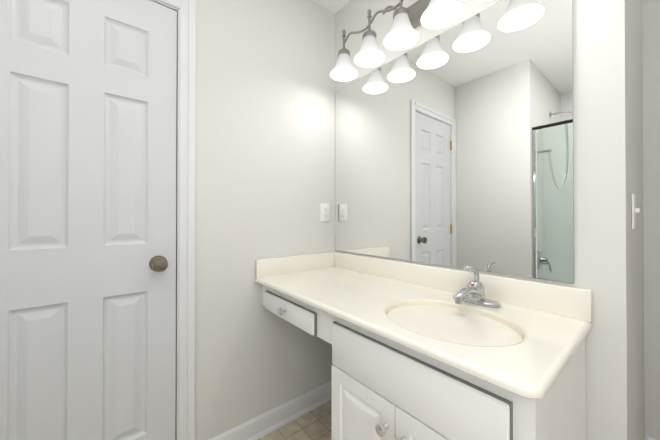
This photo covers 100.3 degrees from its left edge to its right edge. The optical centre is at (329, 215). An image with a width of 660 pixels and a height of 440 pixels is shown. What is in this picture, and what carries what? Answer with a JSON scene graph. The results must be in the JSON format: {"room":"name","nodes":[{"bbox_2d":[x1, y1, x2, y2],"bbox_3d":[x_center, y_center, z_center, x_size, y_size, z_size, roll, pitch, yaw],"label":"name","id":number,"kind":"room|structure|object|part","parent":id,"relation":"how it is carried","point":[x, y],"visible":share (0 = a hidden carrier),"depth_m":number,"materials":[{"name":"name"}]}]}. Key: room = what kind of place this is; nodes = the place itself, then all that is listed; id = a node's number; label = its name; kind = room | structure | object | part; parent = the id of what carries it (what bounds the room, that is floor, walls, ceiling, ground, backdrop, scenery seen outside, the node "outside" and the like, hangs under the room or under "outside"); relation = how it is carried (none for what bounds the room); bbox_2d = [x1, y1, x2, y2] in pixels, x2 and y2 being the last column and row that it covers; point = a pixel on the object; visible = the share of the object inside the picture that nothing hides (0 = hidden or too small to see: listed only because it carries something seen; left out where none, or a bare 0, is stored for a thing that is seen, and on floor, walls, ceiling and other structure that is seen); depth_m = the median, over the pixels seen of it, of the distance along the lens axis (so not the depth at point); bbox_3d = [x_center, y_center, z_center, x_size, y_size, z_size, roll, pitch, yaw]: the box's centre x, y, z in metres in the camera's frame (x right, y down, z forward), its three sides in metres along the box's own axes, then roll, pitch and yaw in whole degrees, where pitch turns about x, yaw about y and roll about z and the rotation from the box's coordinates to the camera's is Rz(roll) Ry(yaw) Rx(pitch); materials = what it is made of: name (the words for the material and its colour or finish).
{"room":"bathroom","nodes":[
{"label":"bathroom","id":0,"kind":"room"},
{"bbox_2d":[195,0,334,439],"bbox_3d":[-0.302,-0.078,1.557,0.978,2.440,0.100,0,0,-39],"label":"wall","id":1,"kind":"structure","parent":0,"point":[265,144],"depth_m":1.42,"materials":[{"name":"paint"}]},
{"bbox_2d":[209,380,331,439],"bbox_3d":[-0.283,1.090,1.487,0.826,0.104,0.022,0,0,-39],"label":"baseboard","id":2,"kind":"structure","parent":1,"relation":"attached to","point":[266,423],"depth_m":1.49,"materials":[{"name":"white wood"}]},
{"bbox_2d":[320,203,329,221],"bbox_3d":[-0.030,-0.021,1.708,0.070,0.114,0.007,0,0,-39],"label":"electrical outlet plate","id":3,"kind":"object","parent":1,"relation":"attached to","point":[324,212],"visible":1,"depth_m":1.70,"materials":[{"name":"white plastic"}]},
{"bbox_2d":[258,400,331,439],"bbox_3d":[0.022,1.160,0.364,3.870,0.050,2.550,0,0,-39],"label":"floor","id":4,"kind":"structure","parent":0,"point":[315,424],"depth_m":1.48,"materials":[{"name":"tile"}]},
{"bbox_2d":[255,252,591,439],"bbox_3d":[0.197,0.660,1.117,0.549,0.958,1.201,0,0,-39],"label":"bathroom vanity","id":5,"kind":"object","parent":4,"relation":"on","point":[423,352],"visible":1,"depth_m":0.82,"materials":[{"name":"stone"}]},
{"bbox_2d":[453,266,500,307],"bbox_3d":[0.492,0.248,0.976,0.173,0.136,0.164,0,0,-39],"label":"faucet","id":6,"kind":"object","parent":5,"relation":"on","point":[473,295],"depth_m":0.98,"materials":[{"name":"silver metal"}]},
{"bbox_2d":[312,0,349,13],"bbox_3d":[0.022,-1.330,0.378,3.870,0.050,2.550,0,0,-39],"label":"ceiling","id":7,"kind":"structure","parent":0,"point":[334,6],"depth_m":1.69,"materials":[{"name":"white paint"}]},
{"bbox_2d":[335,0,629,439],"bbox_3d":[0.436,-0.079,1.337,0.108,2.440,1.372,0,0,-39],"label":"wall","id":8,"kind":"structure","parent":0,"point":[454,146],"depth_m":1.00,"materials":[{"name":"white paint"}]},
{"bbox_2d":[330,0,490,80],"bbox_3d":[0.334,-0.893,1.226,0.209,0.246,0.899,0,0,-39],"label":"sconce","id":9,"kind":"object","parent":8,"relation":"attached to","point":[402,34],"visible":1,"depth_m":1.26,"materials":[{"name":"white glass"}]},
{"bbox_3d":[0.076,-0.823,1.498,0.151,0.110,0.151,0,0,-39],"label":"lamp shade","id":10,"kind":"part","parent":9,"relation":"part of","materials":[{"name":"white glass"}]},
{"bbox_3d":[0.076,-0.823,1.498,0.052,0.100,0.052,0,0,-39],"label":"bulb","id":11,"kind":"part","parent":9,"relation":"part of","materials":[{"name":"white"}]},
{"bbox_3d":[0.194,-0.824,1.353,0.151,0.110,0.151,0,0,-39],"label":"lamp shade","id":12,"kind":"part","parent":9,"relation":"part of","materials":[{"name":"white glass"}]},
{"bbox_3d":[0.194,-0.824,1.353,0.052,0.100,0.052,0,0,-39],"label":"bulb","id":13,"kind":"part","parent":9,"relation":"part of","materials":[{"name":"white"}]},
{"bbox_3d":[0.312,-0.825,1.208,0.052,0.100,0.052,0,0,-39],"label":"bulb","id":14,"kind":"part","parent":9,"relation":"part of","materials":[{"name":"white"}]},
{"bbox_3d":[0.312,-0.825,1.208,0.151,0.110,0.151,0,0,-39],"label":"lamp shade","id":15,"kind":"part","parent":9,"relation":"part of","materials":[{"name":"white glass"}]},
{"bbox_3d":[0.430,-0.826,1.063,0.052,0.100,0.052,0,0,-39],"label":"bulb","id":16,"kind":"part","parent":9,"relation":"part of","materials":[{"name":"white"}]},
{"bbox_3d":[0.430,-0.826,1.063,0.151,0.110,0.151,0,0,-39],"label":"lamp shade","id":17,"kind":"part","parent":9,"relation":"part of","materials":[{"name":"white glass"}]},
{"bbox_2d":[628,0,644,439],"bbox_3d":[1.170,-0.081,1.114,0.750,2.440,0.100,0,0,-39],"label":"wall","id":18,"kind":"structure","parent":0,"point":[636,249],"depth_m":1.03,"materials":[{"name":"paint"}]},
{"bbox_2d":[631,194,639,228],"bbox_3d":[1.003,-0.015,0.902,0.070,0.114,0.016,0,0,-39],"label":"switch plate","id":19,"kind":"object","parent":18,"relation":"attached to","point":[634,210],"visible":0.98,"depth_m":0.89,"materials":[{"name":"white plastic"}]},
{"bbox_2d":[642,0,659,439],"bbox_3d":[1.809,-0.081,1.002,0.100,2.440,1.078,0,0,-39],"label":"wall","id":20,"kind":"structure","parent":0,"point":[651,102],"depth_m":1.29,"materials":[{"name":"paint"}]},
{"bbox_3d":[-1.651,-0.084,0.462,1.188,2.440,0.100,0,0,-39],"label":"wall","id":21,"kind":"structure","parent":0,"visible":0},
{"bbox_2d":[0,0,176,439],"bbox_3d":[-0.896,0.117,0.994,0.612,2.024,0.103,0,0,-39],"label":"door","id":22,"kind":"structure","parent":21,"relation":"in","point":[88,90],"depth_m":1.02,"materials":[{"name":"white wood"}]},
{"bbox_3d":[-0.696,0.200,1.152,0.100,0.066,0.097,0,0,-39],"label":"knob","id":23,"kind":"part","parent":22,"relation":"part of","materials":[{"name":"grey metal"}]},
{"bbox_2d":[150,0,195,439],"bbox_3d":[-0.930,0.086,1.035,0.754,2.106,0.117,0,0,-39],"label":"door frame","id":24,"kind":"structure","parent":21,"relation":"attached to","point":[186,280],"depth_m":1.21,"materials":[{"name":"white wood"}]}
]}

